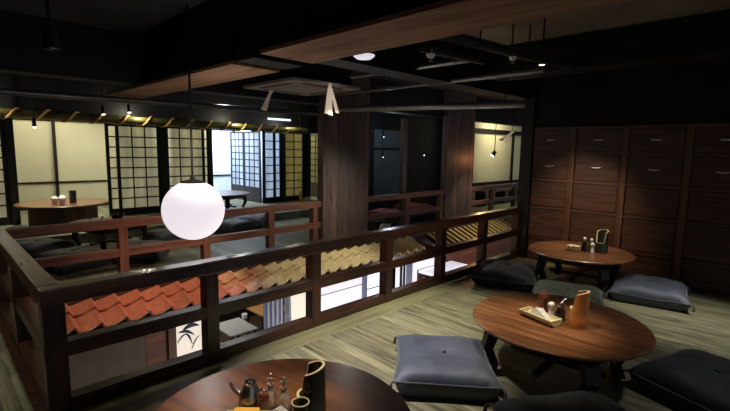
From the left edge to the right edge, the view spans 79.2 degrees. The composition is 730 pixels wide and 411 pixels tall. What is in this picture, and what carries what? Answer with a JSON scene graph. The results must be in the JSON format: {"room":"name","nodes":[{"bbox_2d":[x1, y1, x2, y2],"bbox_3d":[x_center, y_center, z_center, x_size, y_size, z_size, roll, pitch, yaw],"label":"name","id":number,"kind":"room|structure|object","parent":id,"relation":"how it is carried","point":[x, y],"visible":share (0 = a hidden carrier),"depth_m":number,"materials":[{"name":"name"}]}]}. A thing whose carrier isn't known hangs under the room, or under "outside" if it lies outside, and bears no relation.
{"room":"japanese restaurant","nodes":[
{"label":"japanese restaurant","id":0,"kind":"room"},
{"bbox_2d":[69,330,167,389],"bbox_3d":[-2.711,2.270,4.577,0.080,2.400,1.340,8,10,44],"label":"wall","id":1,"kind":"structure","parent":0,"point":[103,363],"depth_m":4.57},
{"bbox_2d":[0,73,317,133],"bbox_3d":[-4.000,-1.954,8.771,0.120,0.760,9.400,8,10,44],"label":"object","id":2,"kind":"object","parent":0,"point":[7,80],"visible":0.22,"depth_m":8.52,"materials":[{"name":"brown wood"}]},
{"bbox_2d":[176,321,201,356],"bbox_3d":[-2.030,1.633,5.120,0.026,0.950,0.315,8,10,44],"label":"curtain","id":3,"kind":"object","parent":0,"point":[188,336],"visible":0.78,"depth_m":5.09,"materials":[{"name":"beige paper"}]},
{"bbox_2d":[105,61,279,97],"bbox_3d":[-1.954,-1.236,4.524,3.160,0.025,0.420,8,10,44],"label":"board","id":4,"kind":"object","parent":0,"point":[228,71],"visible":0.86,"depth_m":4.04,"materials":[{"name":"brown wood"}]},
{"bbox_2d":[0,197,516,304],"bbox_3d":[-1.557,0.118,10.670,7.300,0.330,15.200,8,10,44],"label":"floor","id":5,"kind":"structure","parent":0,"point":[291,217],"depth_m":6.85,"materials":[{"name":"grey wood"}]},
{"bbox_2d":[0,119,11,225],"bbox_3d":[-6.117,-0.497,6.822,0.032,1.710,0.940,8,10,44],"label":"screen","id":6,"kind":"object","parent":5,"relation":"on","point":[5,205],"visible":0.93,"depth_m":7.13,"materials":[{"name":"beige paper"}]},
{"bbox_2d":[17,237,78,258],"bbox_3d":[-4.307,0.562,5.804,0.677,0.226,0.677,3,8,16],"label":"floor cushion","id":7,"kind":"object","parent":5,"relation":"on","point":[34,247],"visible":0.53,"depth_m":5.69,"materials":[{"name":"fabric"}]},
{"bbox_2d":[13,198,108,225],"bbox_3d":[-4.920,0.139,7.225,1.280,0.387,1.280,8,10,44],"label":"table","id":8,"kind":"object","parent":5,"relation":"on","point":[40,212],"visible":0.88,"depth_m":6.85,"materials":[{"name":"brown wood"}]},
{"bbox_2d":[69,190,76,202],"bbox_3d":[-4.724,-0.143,7.140,0.100,0.200,0.100,8,10,44],"label":"holder","id":9,"kind":"object","parent":8,"relation":"on","point":[72,193],"visible":1,"depth_m":7.10,"materials":[{"name":"black"}]},
{"bbox_2d":[35,245,116,274],"bbox_3d":[-3.514,0.635,5.330,0.677,0.226,0.677,6,9,33],"label":"floor cushion","id":10,"kind":"object","parent":5,"relation":"on","point":[83,266],"visible":0.68,"depth_m":5.19,"materials":[{"name":"fabric"}]},
{"bbox_2d":[69,216,148,249],"bbox_3d":[-3.634,0.426,6.323,1.082,0.387,1.082,5,8,27],"label":"table","id":11,"kind":"object","parent":5,"relation":"on","point":[102,234],"visible":0.33,"depth_m":6.17,"materials":[{"name":"wood"}]},
{"bbox_2d":[104,124,118,215],"bbox_3d":[-4.508,-0.682,8.490,0.032,1.710,0.810,8,10,44],"label":"screen","id":12,"kind":"object","parent":5,"relation":"on","point":[110,145],"visible":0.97,"depth_m":8.25,"materials":[{"name":"beige paper"}]},
{"bbox_2d":[115,124,161,214],"bbox_3d":[-4.370,-0.689,8.564,0.032,1.710,0.790,8,10,44],"label":"screen","id":13,"kind":"object","parent":5,"relation":"on","point":[138,160],"visible":0.87,"depth_m":8.55,"materials":[{"name":"beige paper"}]},
{"bbox_2d":[111,240,170,263],"bbox_3d":[-2.928,0.589,5.774,0.677,0.226,0.677,0,7,-7],"label":"floor cushion","id":14,"kind":"object","parent":5,"relation":"on","point":[152,257],"visible":0.54,"depth_m":5.53,"materials":[{"name":"fabric"}]},
{"bbox_2d":[139,228,183,240],"bbox_3d":[-2.950,0.466,6.735,0.677,0.226,0.677,7,9,39],"label":"floor cushion","id":15,"kind":"object","parent":5,"relation":"on","point":[164,234],"visible":0.3,"depth_m":6.50,"materials":[{"name":"fabric"}]},
{"bbox_2d":[5,201,321,302],"bbox_3d":[-1.944,0.426,5.252,0.100,0.713,3.600,8,10,44],"label":"railing","id":16,"kind":"object","parent":5,"relation":"on","point":[122,252],"visible":0.44,"depth_m":4.76,"materials":[{"name":"red wood"}]},
{"bbox_2d":[166,127,205,190],"bbox_3d":[-3.727,-0.760,9.204,0.032,1.710,0.810,8,10,44],"label":"screen","id":17,"kind":"object","parent":5,"relation":"on","point":[178,139],"visible":0.5,"depth_m":9.13,"materials":[{"name":"beige paper"}]},
{"bbox_2d":[204,129,209,184],"bbox_3d":[-3.671,-0.774,9.324,0.032,1.710,0.820,8,10,44],"label":"screen","id":18,"kind":"object","parent":5,"relation":"on","point":[205,130],"visible":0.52,"depth_m":9.53,"materials":[{"name":"beige paper"}]},
{"bbox_2d":[218,190,249,208],"bbox_3d":[-2.928,-0.068,9.112,1.082,0.387,1.082,3,8,16],"label":"table","id":19,"kind":"object","parent":5,"relation":"on","point":[227,195],"visible":0.49,"depth_m":8.98,"materials":[{"name":"wood"}]},
{"bbox_2d":[230,132,243,199],"bbox_3d":[-3.252,-1.016,11.279,0.660,1.710,0.032,8,10,44],"label":"screen","id":20,"kind":"object","parent":5,"relation":"on","point":[236,138],"visible":0.91,"depth_m":11.28,"materials":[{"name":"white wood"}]},
{"bbox_2d":[213,218,260,233],"bbox_3d":[-2.294,0.358,7.670,0.677,0.226,0.677,5,8,27],"label":"floor cushion","id":21,"kind":"object","parent":5,"relation":"on","point":[231,225],"visible":0.67,"depth_m":7.46,"materials":[{"name":"fabric"}]},
{"bbox_2d":[235,214,264,228],"bbox_3d":[-2.118,0.285,8.267,0.677,0.226,0.677,2,7,10],"label":"floor cushion","id":22,"kind":"object","parent":5,"relation":"on","point":[259,219],"visible":0.42,"depth_m":8.05,"materials":[{"name":"fabric"}]},
{"bbox_2d":[243,131,261,202],"bbox_3d":[-2.750,-0.941,10.754,0.760,1.710,0.032,8,10,44],"label":"screen","id":23,"kind":"object","parent":5,"relation":"on","point":[251,140],"visible":0.95,"depth_m":10.73,"materials":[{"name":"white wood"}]},
{"bbox_2d":[262,132,275,202],"bbox_3d":[-2.304,-0.917,10.623,0.032,1.710,0.360,8,10,44],"label":"screen","id":24,"kind":"object","parent":5,"relation":"on","point":[268,139],"visible":0.93,"depth_m":10.62,"materials":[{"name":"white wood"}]},
{"bbox_2d":[36,215,511,306],"bbox_3d":[1.609,0.660,8.690,0.060,0.500,13.600,8,10,44],"label":"beam","id":25,"kind":"structure","parent":5,"relation":"attached to","point":[420,238],"depth_m":6.06,"materials":[{"name":"brown wood"}]},
{"bbox_2d":[65,236,425,336],"bbox_3d":[-1.064,0.978,5.758,0.470,0.490,5.510,8,10,44],"label":"tiled roof","id":26,"kind":"structure","parent":25,"relation":"attached to","point":[88,315],"depth_m":4.95,"materials":[{"name":"tile"}]},
{"bbox_2d":[263,296,290,328],"bbox_3d":[-1.077,1.823,6.149,0.067,1.364,0.950,8,10,44],"label":"curtain","id":27,"kind":"object","parent":25,"relation":"hanging from","point":[273,310],"visible":0.19,"depth_m":5.96,"materials":[{"name":"blue fabric"}]},
{"bbox_2d":[291,292,305,320],"bbox_3d":[-0.898,1.407,6.172,0.031,0.530,0.320,8,10,44],"label":"paper sheet","id":28,"kind":"object","parent":25,"relation":"hanging from","point":[298,302],"visible":0.46,"depth_m":6.15,"materials":[{"name":"beige paper"}]},
{"bbox_2d":[321,273,392,310],"bbox_3d":[-0.109,1.570,7.096,0.060,1.360,1.730,8,10,44],"label":"lit screen","id":29,"kind":"object","parent":25,"relation":"attached to","point":[338,294],"visible":0.19,"depth_m":6.91,"materials":[{"name":"white paper"}]},
{"bbox_2d":[426,216,511,244],"bbox_3d":[2.491,0.518,9.266,0.465,0.285,3.560,8,10,44],"label":"roof","id":30,"kind":"structure","parent":25,"relation":"attached to","point":[460,234],"depth_m":8.89,"materials":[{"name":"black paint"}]},
{"bbox_2d":[276,132,281,201],"bbox_3d":[-2.149,-0.942,10.841,0.032,1.710,0.270,8,10,44],"label":"screen","id":31,"kind":"object","parent":5,"relation":"on","point":[278,134],"visible":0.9,"depth_m":10.86,"materials":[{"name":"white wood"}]},
{"bbox_2d":[282,133,304,201],"bbox_3d":[-1.792,-0.973,11.133,0.032,1.710,0.690,8,10,44],"label":"screen","id":32,"kind":"object","parent":5,"relation":"on","point":[293,144],"visible":0.84,"depth_m":11.11,"materials":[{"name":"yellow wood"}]},
{"bbox_2d":[311,134,317,196],"bbox_3d":[-1.426,-1.091,12.109,0.730,1.710,0.032,8,10,44],"label":"screen","id":33,"kind":"object","parent":5,"relation":"on","point":[314,137],"visible":0.25,"depth_m":12.07,"materials":[{"name":"beige paper"}]},
{"bbox_2d":[368,126,407,210],"bbox_3d":[0.556,-0.834,10.391,0.080,2.000,1.300,8,10,44],"label":"window","id":34,"kind":"structure","parent":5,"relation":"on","point":[383,173],"depth_m":10.20,"materials":[{"name":"black glass"}]},
{"bbox_2d":[367,208,435,229],"bbox_3d":[0.684,0.235,9.251,1.080,0.170,2.450,8,10,44],"label":"platform","id":35,"kind":"object","parent":5,"relation":"on","point":[427,216],"visible":0.27,"depth_m":8.72,"materials":[{"name":"brown wood"}]},
{"bbox_2d":[368,208,397,218],"bbox_3d":[0.394,0.146,8.644,0.657,0.150,0.657,5,8,27],"label":"floor cushion","id":36,"kind":"object","parent":35,"relation":"on","point":[380,210],"visible":0.46,"depth_m":8.49,"materials":[{"name":"red fabric"}]},
{"bbox_2d":[393,202,430,208],"bbox_3d":[1.064,0.019,9.733,0.657,0.150,0.657,7,9,39],"label":"floor cushion","id":37,"kind":"object","parent":35,"relation":"on","point":[413,205],"visible":0.41,"depth_m":9.59,"materials":[{"name":"red fabric"}]},
{"bbox_2d":[398,118,407,225],"bbox_3d":[0.679,-0.526,7.907,0.080,2.020,0.110,8,10,44],"label":"post","id":38,"kind":"object","parent":5,"relation":"on","point":[404,122],"visible":0.64,"depth_m":7.84,"materials":[{"name":"brown wood"}]},
{"bbox_2d":[368,190,444,224],"bbox_3d":[0.760,0.129,7.947,0.100,0.713,2.150,8,10,44],"label":"railing","id":39,"kind":"object","parent":5,"relation":"on","point":[406,211],"visible":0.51,"depth_m":7.88,"materials":[{"name":"red wood"}]},
{"bbox_2d":[471,183,517,210],"bbox_3d":[3.382,-0.160,10.560,0.100,0.713,3.335,8,10,44],"label":"railing","id":40,"kind":"object","parent":5,"relation":"on","point":[513,197],"visible":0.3,"depth_m":10.04,"materials":[{"name":"red wood"}]},
{"bbox_2d":[473,187,517,205],"bbox_3d":[3.970,-0.334,12.853,0.420,0.500,2.650,8,10,44],"label":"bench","id":41,"kind":"object","parent":5,"relation":"on","point":[479,195],"visible":0.38,"depth_m":12.22,"materials":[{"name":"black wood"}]},
{"bbox_2d":[471,128,520,200],"bbox_3d":[4.078,-1.181,13.184,0.060,2.100,3.500,8,10,44],"label":"lattice","id":42,"kind":"object","parent":5,"relation":"on","point":[477,130],"visible":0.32,"depth_m":13.13,"materials":[{"name":"black paint"}]},
{"bbox_2d":[220,275,394,342],"bbox_3d":[-0.432,2.970,9.287,15.000,0.100,16.000,8,10,44],"label":"floor","id":43,"kind":"structure","parent":0,"point":[255,320],"depth_m":10.31,"materials":[{"name":"brown wood"}]},
{"bbox_2d":[167,327,176,359],"bbox_3d":[-2.061,2.191,5.209,0.100,2.420,0.480,8,10,44],"label":"post","id":44,"kind":"object","parent":43,"relation":"on","point":[171,333],"depth_m":4.95,"materials":[{"name":"red wood"}]},
{"bbox_2d":[220,317,257,339],"bbox_3d":[-2.475,2.641,8.431,0.720,0.700,0.560,8,10,44],"label":"table","id":45,"kind":"object","parent":43,"relation":"on","point":[234,327],"visible":0.62,"depth_m":8.33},
{"bbox_2d":[246,304,284,334],"bbox_3d":[-2.102,2.516,9.463,0.700,0.700,0.660,8,10,44],"label":"table","id":46,"kind":"object","parent":43,"relation":"on","point":[258,309],"visible":0.19,"depth_m":9.28,"materials":[{"name":"brown wood"}]},
{"bbox_2d":[219,130,395,322],"bbox_3d":[-3.149,-0.062,11.678,2.400,5.220,16.000,8,10,44],"label":"wall","id":47,"kind":"structure","parent":0,"point":[235,314],"depth_m":10.55,"materials":[{"name":"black paint"}]},
{"bbox_2d":[52,121,108,205],"bbox_3d":[-5.976,-0.904,9.488,0.040,1.850,1.145,8,10,44],"label":"sliding door","id":48,"kind":"structure","parent":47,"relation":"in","point":[79,148],"depth_m":9.40,"materials":[{"name":"beige paper"}]},
{"bbox_2d":[212,129,234,190],"bbox_3d":[-4.274,-1.160,11.805,0.050,1.830,1.760,8,10,44],"label":"sliding door","id":49,"kind":"structure","parent":47,"relation":"in","point":[220,139],"depth_m":12.14,"materials":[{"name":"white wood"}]},
{"bbox_2d":[317,72,369,239],"bbox_3d":[-0.319,-0.647,6.742,0.130,2.720,0.940,8,10,44],"label":"pillar","id":50,"kind":"structure","parent":0,"point":[343,137],"depth_m":6.66,"materials":[{"name":"brown wood"}]},
{"bbox_2d":[0,257,729,410],"bbox_3d":[-0.172,1.111,3.634,10.100,0.182,7.100,8,10,44],"label":"floor","id":51,"kind":"structure","parent":0,"point":[368,346],"depth_m":3.34,"materials":[{"name":"beige wood"}]},
{"bbox_2d":[0,314,45,410],"bbox_3d":[1.596,0.842,7.258,2.080,0.500,11.660,8,10,44],"label":"board","id":52,"kind":"object","parent":51,"relation":"attached to","point":[32,393],"visible":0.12,"depth_m":2.88,"materials":[{"name":"brown wood"}]},
{"bbox_2d":[0,229,57,407],"bbox_3d":[-2.511,0.676,3.213,2.199,0.713,0.100,8,10,44],"label":"railing","id":53,"kind":"object","parent":52,"relation":"on","point":[20,314],"visible":0.7,"depth_m":3.02,"materials":[{"name":"brown wood"}]},
{"bbox_2d":[36,206,520,410],"bbox_3d":[0.207,0.583,4.301,0.100,0.713,5.486,8,10,44],"label":"railing","id":54,"kind":"object","parent":51,"relation":"on","point":[56,347],"visible":0.97,"depth_m":3.05,"materials":[{"name":"brown wood"}]},
{"bbox_2d":[155,359,409,410],"bbox_3d":[-0.342,1.057,1.797,1.082,0.387,1.082,6,9,33],"label":"table","id":55,"kind":"object","parent":51,"relation":"on","point":[348,388],"visible":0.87,"depth_m":2.02,"materials":[{"name":"wood"}]},
{"bbox_2d":[229,378,266,407],"bbox_3d":[-0.487,0.789,1.854,0.120,0.126,0.120,8,10,44],"label":"pot","id":56,"kind":"object","parent":55,"relation":"on","point":[250,390],"visible":0.85,"depth_m":1.82,"materials":[{"name":"metal"}]},
{"bbox_2d":[258,390,268,409],"bbox_3d":[-0.415,0.806,1.810,0.046,0.105,0.046,8,10,44],"label":"pepper mill","id":57,"kind":"object","parent":55,"relation":"on","point":[263,396],"visible":0.97,"depth_m":1.80,"materials":[{"name":"paint"}]},
{"bbox_2d":[266,373,276,409],"bbox_3d":[-0.397,0.776,1.855,0.050,0.154,0.050,8,10,44],"label":"sauce bottle","id":58,"kind":"object","parent":55,"relation":"on","point":[272,402],"visible":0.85,"depth_m":1.84,"materials":[{"name":"clear glass"}]},
{"bbox_2d":[278,376,289,409],"bbox_3d":[-0.341,0.783,1.849,0.050,0.142,0.050,8,10,44],"label":"sauce bottle","id":59,"kind":"object","parent":55,"relation":"on","point":[283,397],"visible":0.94,"depth_m":1.84,"materials":[{"name":"clear glass"}]},
{"bbox_2d":[291,397,309,410],"bbox_3d":[-0.251,0.815,1.716,0.074,0.116,0.074,8,10,44],"label":"cup","id":60,"kind":"object","parent":55,"relation":"on","point":[298,403],"visible":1,"depth_m":1.72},
{"bbox_2d":[296,360,326,410],"bbox_3d":[-0.223,0.753,1.816,0.131,0.215,0.131,1,7,1],"label":"holder","id":61,"kind":"object","parent":55,"relation":"on","point":[313,388],"visible":0.82,"depth_m":1.77,"materials":[{"name":"black wood"}]},
{"bbox_3d":[-0.470,0.849,1.756,0.180,0.031,0.074,1,7,0],"label":"tray","id":62,"kind":"object","parent":55,"relation":"on","visible":0},
{"bbox_2d":[234,407,259,410],"bbox_3d":[-0.470,0.823,1.753,0.100,0.030,0.032,1,7,0],"label":"card","id":63,"kind":"object","parent":62,"relation":"in","point":[236,408],"visible":1,"depth_m":1.75,"materials":[{"name":"paper"}]},
{"bbox_2d":[389,334,507,401],"bbox_3d":[0.511,1.028,2.883,0.687,0.199,0.687,2,7,6],"label":"floor cushion","id":64,"kind":"object","parent":51,"relation":"on","point":[427,366],"visible":0.97,"depth_m":2.64,"materials":[{"name":"fabric"}]},
{"bbox_2d":[466,259,538,291],"bbox_3d":[1.612,0.762,5.032,0.737,0.220,0.737,5,8,27],"label":"floor cushion","id":65,"kind":"object","parent":51,"relation":"on","point":[504,274],"visible":0.97,"depth_m":4.81,"materials":[{"name":"fabric"}]},
{"bbox_2d":[526,127,577,265],"bbox_3d":[2.615,-0.147,6.034,0.555,1.805,0.470,8,10,44],"label":"tall cabinet","id":66,"kind":"object","parent":51,"relation":"on","point":[554,156],"visible":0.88,"depth_m":5.87,"materials":[{"name":"brown wood"}]},
{"bbox_2d":[483,390,626,410],"bbox_3d":[1.071,1.122,2.133,0.737,0.220,0.737,0,7,-10],"label":"floor cushion","id":67,"kind":"object","parent":51,"relation":"on","point":[579,400],"visible":1,"depth_m":2.27,"materials":[{"name":"fabric"}]},
{"bbox_2d":[473,293,655,391],"bbox_3d":[1.262,0.941,2.922,1.082,0.387,1.082,8,10,44],"label":"table","id":68,"kind":"object","parent":51,"relation":"on","point":[613,336],"visible":0.9,"depth_m":2.72,"materials":[{"name":"wood"}]},
{"bbox_2d":[518,306,561,326],"bbox_3d":[1.139,0.726,2.881,0.107,0.044,0.258,-3,8,-30],"label":"tray","id":69,"kind":"object","parent":68,"relation":"on","point":[554,321],"visible":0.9,"depth_m":2.84,"materials":[{"name":"brown wood"}]},
{"bbox_2d":[529,307,549,320],"bbox_3d":[1.137,0.696,2.876,0.033,0.062,0.150,-3,8,-30],"label":"napkin stack","id":70,"kind":"object","parent":69,"relation":"in","point":[540,312],"visible":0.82,"depth_m":2.86,"materials":[{"name":"white paper"}]},
{"bbox_2d":[538,290,548,312],"bbox_3d":[1.207,0.653,2.989,0.072,0.165,0.072,8,10,44],"label":"pepper mill","id":71,"kind":"object","parent":68,"relation":"on","point":[543,296],"visible":0.87,"depth_m":2.97,"materials":[{"name":"paint"}]},
{"bbox_2d":[568,290,589,328],"bbox_3d":[1.350,0.646,2.783,0.121,0.235,0.121,6,9,34],"label":"holder","id":72,"kind":"object","parent":68,"relation":"on","point":[578,317],"visible":1,"depth_m":2.74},
{"bbox_2d":[533,280,604,305],"bbox_3d":[1.938,0.878,4.234,0.697,0.203,0.697,4,8,25],"label":"floor cushion","id":73,"kind":"object","parent":51,"relation":"on","point":[559,288],"visible":0.42,"depth_m":4.20,"materials":[{"name":"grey fabric"}]},
{"bbox_2d":[528,241,635,297],"bbox_3d":[2.406,0.698,4.981,1.082,0.387,1.082,7,9,39],"label":"table","id":74,"kind":"object","parent":51,"relation":"on","point":[557,252],"visible":0.92,"depth_m":4.82,"materials":[{"name":"wood"}]},
{"bbox_2d":[595,229,608,253],"bbox_3d":[2.605,0.394,4.854,0.129,0.255,0.129,-3,8,-30],"label":"holder","id":75,"kind":"object","parent":74,"relation":"on","point":[601,246],"visible":1,"depth_m":4.83,"materials":[{"name":"black ceramic"}]},
{"bbox_2d":[566,125,630,273],"bbox_3d":[3.024,-0.089,5.631,0.600,1.805,0.470,8,10,44],"label":"tall cabinet","id":76,"kind":"object","parent":51,"relation":"on","point":[601,162],"visible":0.76,"depth_m":5.45,"materials":[{"name":"brown wood"}]},
{"bbox_2d":[605,273,694,311],"bbox_3d":[2.913,0.854,4.532,0.737,0.207,0.737,6,9,33],"label":"floor cushion","id":77,"kind":"object","parent":51,"relation":"on","point":[639,289],"visible":1,"depth_m":4.34,"materials":[{"name":"fabric"}]},
{"bbox_2d":[618,124,695,280],"bbox_3d":[3.456,-0.028,5.204,0.620,1.805,0.470,8,10,44],"label":"tall cabinet","id":78,"kind":"object","parent":51,"relation":"on","point":[660,159],"visible":0.76,"depth_m":5.04,"materials":[{"name":"brown wood"}]},
{"bbox_2d":[619,349,729,410],"bbox_3d":[2.110,1.074,2.648,0.737,0.220,0.737,-2,8,-25],"label":"floor cushion","id":79,"kind":"object","parent":51,"relation":"on","point":[686,379],"visible":1,"depth_m":2.62,"materials":[{"name":"fabric"}]},
{"bbox_2d":[679,123,729,296],"bbox_3d":[3.895,0.035,4.771,0.620,1.805,0.470,8,10,44],"label":"tall cabinet","id":80,"kind":"object","parent":51,"relation":"on","point":[705,260],"visible":0.94,"depth_m":4.71,"materials":[{"name":"brown wood"}]},
{"bbox_2d":[0,0,729,100],"bbox_3d":[1.036,-2.164,7.674,14.700,0.100,15.400,8,10,44],"label":"ceiling","id":81,"kind":"structure","parent":0,"point":[632,12],"depth_m":3.82,"materials":[{"name":"paint"}]},
{"bbox_2d":[41,0,61,50],"bbox_3d":[-2.262,-1.358,3.172,0.113,0.474,0.113,8,10,44],"label":"spot lamp","id":82,"kind":"object","parent":81,"relation":"hanging from","point":[50,38],"visible":1,"depth_m":3.15,"materials":[{"name":"black metal"}]},
{"bbox_2d":[0,94,307,133],"bbox_3d":[-3.781,-1.897,8.557,0.204,0.813,6.601,8,10,44],"label":"bamboo pole","id":83,"kind":"object","parent":81,"relation":"hanging from","point":[17,112],"visible":0.96,"depth_m":8.14,"materials":[{"name":"plant"}]},
{"bbox_2d":[0,88,317,115],"bbox_3d":[-2.609,-1.568,5.571,0.070,0.673,6.401,8,10,44],"label":"ceiling pipe","id":84,"kind":"object","parent":81,"relation":"hanging from","point":[3,91],"visible":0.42,"depth_m":5.41,"materials":[{"name":"metal"}]},
{"bbox_2d":[106,0,237,92],"bbox_3d":[-1.953,-1.502,4.493,3.150,0.510,0.400,8,10,44],"label":"beam","id":85,"kind":"structure","parent":81,"relation":"attached to","point":[162,48],"depth_m":3.75,"materials":[{"name":"black paint"}]},
{"bbox_2d":[161,3,224,239],"bbox_3d":[-1.458,-0.672,3.698,0.508,1.940,0.508,8,10,44],"label":"globe lamp","id":86,"kind":"object","parent":81,"relation":"hanging from","point":[192,209],"visible":1,"depth_m":3.62,"materials":[{"name":"white glass"}]},
{"bbox_2d":[0,10,522,126],"bbox_3d":[0.864,-1.906,8.016,0.230,0.505,15.200,8,10,44],"label":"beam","id":87,"kind":"structure","parent":81,"relation":"attached to","point":[88,53],"depth_m":4.40,"materials":[{"name":"black paint"}]},
{"bbox_2d":[236,0,302,68],"bbox_3d":[-0.686,-1.302,3.202,0.230,0.540,0.420,8,10,44],"label":"beam","id":88,"kind":"structure","parent":81,"relation":"attached to","point":[247,11],"depth_m":3.06,"materials":[{"name":"black paint"}]},
{"bbox_2d":[243,62,360,95],"bbox_3d":[-0.723,-1.571,5.063,0.980,0.476,0.950,8,10,44],"label":"air conditioner","id":89,"kind":"object","parent":81,"relation":"attached to","point":[309,79],"visible":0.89,"depth_m":4.84,"materials":[{"name":"plastic"}]},
{"bbox_2d":[277,86,326,92],"bbox_3d":[-0.727,-1.340,5.093,0.440,0.010,0.410,8,10,44],"label":"grille","id":90,"kind":"object","parent":89,"relation":"attached to","point":[303,89],"depth_m":5.06,"materials":[{"name":"plastic"}]},
{"bbox_2d":[325,83,338,114],"bbox_3d":[-0.354,-1.135,4.729,0.158,0.335,0.051,1,7,4],"label":"ribbon","id":91,"kind":"object","parent":89,"relation":"hanging from","point":[330,95],"visible":1,"depth_m":4.73,"materials":[{"name":"paper"}]},
{"bbox_2d":[260,0,442,48],"bbox_3d":[1.279,-1.033,1.232,5.120,0.510,0.420,8,10,44],"label":"beam","id":92,"kind":"structure","parent":81,"relation":"attached to","point":[281,21],"depth_m":2.50,"materials":[{"name":"black paint"}]},
{"bbox_2d":[259,0,631,63],"bbox_3d":[1.274,-0.768,1.265,5.120,0.025,0.440,8,10,44],"label":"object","id":93,"kind":"structure","parent":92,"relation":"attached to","point":[445,18],"depth_m":2.17,"materials":[{"name":"brown wood"}]},
{"bbox_2d":[354,53,374,59],"bbox_3d":[-0.003,-1.262,2.976,0.150,0.538,0.150,8,10,44],"label":"ceiling lamp","id":94,"kind":"object","parent":81,"relation":"hanging from","point":[366,56],"visible":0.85,"depth_m":2.97,"materials":[{"name":"white"}]},
{"bbox_2d":[350,41,470,78],"bbox_3d":[0.392,-1.493,4.258,1.500,0.391,0.044,8,10,44],"label":"ceiling pipe","id":95,"kind":"object","parent":81,"relation":"hanging from","point":[449,62],"visible":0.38,"depth_m":4.08,"materials":[{"name":"metal"}]},
{"bbox_2d":[318,39,537,100],"bbox_3d":[1.034,-1.540,4.902,0.260,0.440,4.200,8,10,44],"label":"beam","id":96,"kind":"structure","parent":81,"relation":"attached to","point":[400,62],"depth_m":4.46,"materials":[{"name":"black paint"}]},
{"bbox_2d":[338,76,525,111],"bbox_3d":[0.721,-1.489,5.336,2.334,0.660,0.084,4,8,25],"label":"ceiling pipe","id":97,"kind":"object","parent":81,"relation":"hanging from","point":[517,103],"visible":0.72,"depth_m":5.27,"materials":[{"name":"metal"}]},
{"bbox_2d":[334,24,544,95],"bbox_3d":[0.593,-1.548,4.918,2.850,0.443,0.048,8,10,44],"label":"ceiling pipe","id":98,"kind":"object","parent":81,"relation":"hanging from","point":[528,71],"visible":0.71,"depth_m":4.47,"materials":[{"name":"metal"}]},
{"bbox_2d":[418,30,485,64],"bbox_3d":[0.683,-1.347,3.358,0.707,0.445,0.052,-4,9,-37],"label":"ceiling pipe","id":99,"kind":"object","parent":81,"relation":"hanging from","point":[421,48],"visible":0.8,"depth_m":3.35,"materials":[{"name":"metal"}]},
{"bbox_2d":[439,24,578,70],"bbox_3d":[1.055,-1.415,3.558,2.471,0.348,0.102,-5,9,-37],"label":"ceiling pipe","id":100,"kind":"object","parent":81,"relation":"hanging from","point":[462,39],"visible":0.57,"depth_m":3.65,"materials":[{"name":"metal"}]},
{"bbox_2d":[539,18,545,65],"bbox_3d":[1.453,-1.367,3.591,0.051,0.438,0.050,8,10,44],"label":"spot lamp","id":101,"kind":"object","parent":81,"relation":"hanging from","point":[542,48],"visible":0.97,"depth_m":3.59,"materials":[{"name":"black metal"}]},
{"bbox_2d":[482,9,729,81],"bbox_3d":[3.310,-1.360,3.313,5.220,0.320,0.350,8,10,44],"label":"beam","id":102,"kind":"structure","parent":81,"relation":"attached to","point":[703,36],"depth_m":3.98,"materials":[{"name":"black paint"}]},
{"bbox_2d":[369,111,442,205],"bbox_3d":[1.186,-1.228,11.108,0.100,2.620,3.300,8,10,44],"label":"wall","id":103,"kind":"structure","parent":0,"point":[423,172],"depth_m":11.30,"materials":[{"name":"black paint"}]},
{"bbox_2d":[440,90,475,218],"bbox_3d":[1.877,-0.889,8.931,0.130,2.720,0.960,8,10,44],"label":"pillar","id":104,"kind":"structure","parent":0,"point":[458,133],"depth_m":8.79,"materials":[{"name":"brown wood"}]},
{"bbox_2d":[417,237,510,280],"bbox_3d":[3.644,1.567,10.939,0.080,2.400,7.700,8,10,44],"label":"wall","id":105,"kind":"structure","parent":0,"point":[466,256],"depth_m":9.48,"materials":[{"name":"red wood"}]},
{"bbox_2d":[395,245,433,287],"bbox_3d":[1.001,1.425,8.147,0.048,1.300,1.300,8,10,44],"label":"lit screen","id":106,"kind":"object","parent":105,"relation":"attached to","point":[406,274],"visible":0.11,"depth_m":7.89,"materials":[{"name":"white plastic"}]},
{"bbox_2d":[418,261,467,277],"bbox_3d":[1.657,1.384,8.153,0.895,0.400,1.060,8,10,44],"label":"table","id":107,"kind":"object","parent":105,"relation":"attached to","point":[427,272],"visible":0.38,"depth_m":8.20,"materials":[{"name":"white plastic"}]},
{"bbox_2d":[472,122,521,200],"bbox_3d":[4.011,-1.449,13.221,0.100,2.620,3.500,8,10,44],"label":"wall","id":108,"kind":"structure","parent":0,"point":[486,168],"depth_m":12.93,"materials":[{"name":"beige paint"}]},
{"bbox_2d":[517,97,536,257],"bbox_3d":[2.233,-0.276,6.141,0.160,2.380,0.120,8,10,44],"label":"pillar","id":109,"kind":"structure","parent":0,"point":[529,112],"depth_m":6.06,"materials":[{"name":"brown wood"}]},
{"bbox_2d":[535,58,729,126],"bbox_3d":[4.289,-0.235,4.423,5.160,2.800,0.480,8,10,44],"label":"wall","id":110,"kind":"structure","parent":0,"point":[697,92],"depth_m":5.09,"materials":[{"name":"black paint"}]},
{"bbox_3d":[-7.064,-1.117,8.563,0.100,2.470,4.650,8,10,44],"label":"wall","id":111,"kind":"structure","parent":0,"visible":0},
{"bbox_2d":[13,120,56,210],"bbox_3d":[-6.753,-0.827,8.777,0.040,1.850,1.045,8,10,44],"label":"sliding door","id":112,"kind":"structure","parent":111,"relation":"in","point":[34,150],"depth_m":8.88,"materials":[{"name":"beige paper"}]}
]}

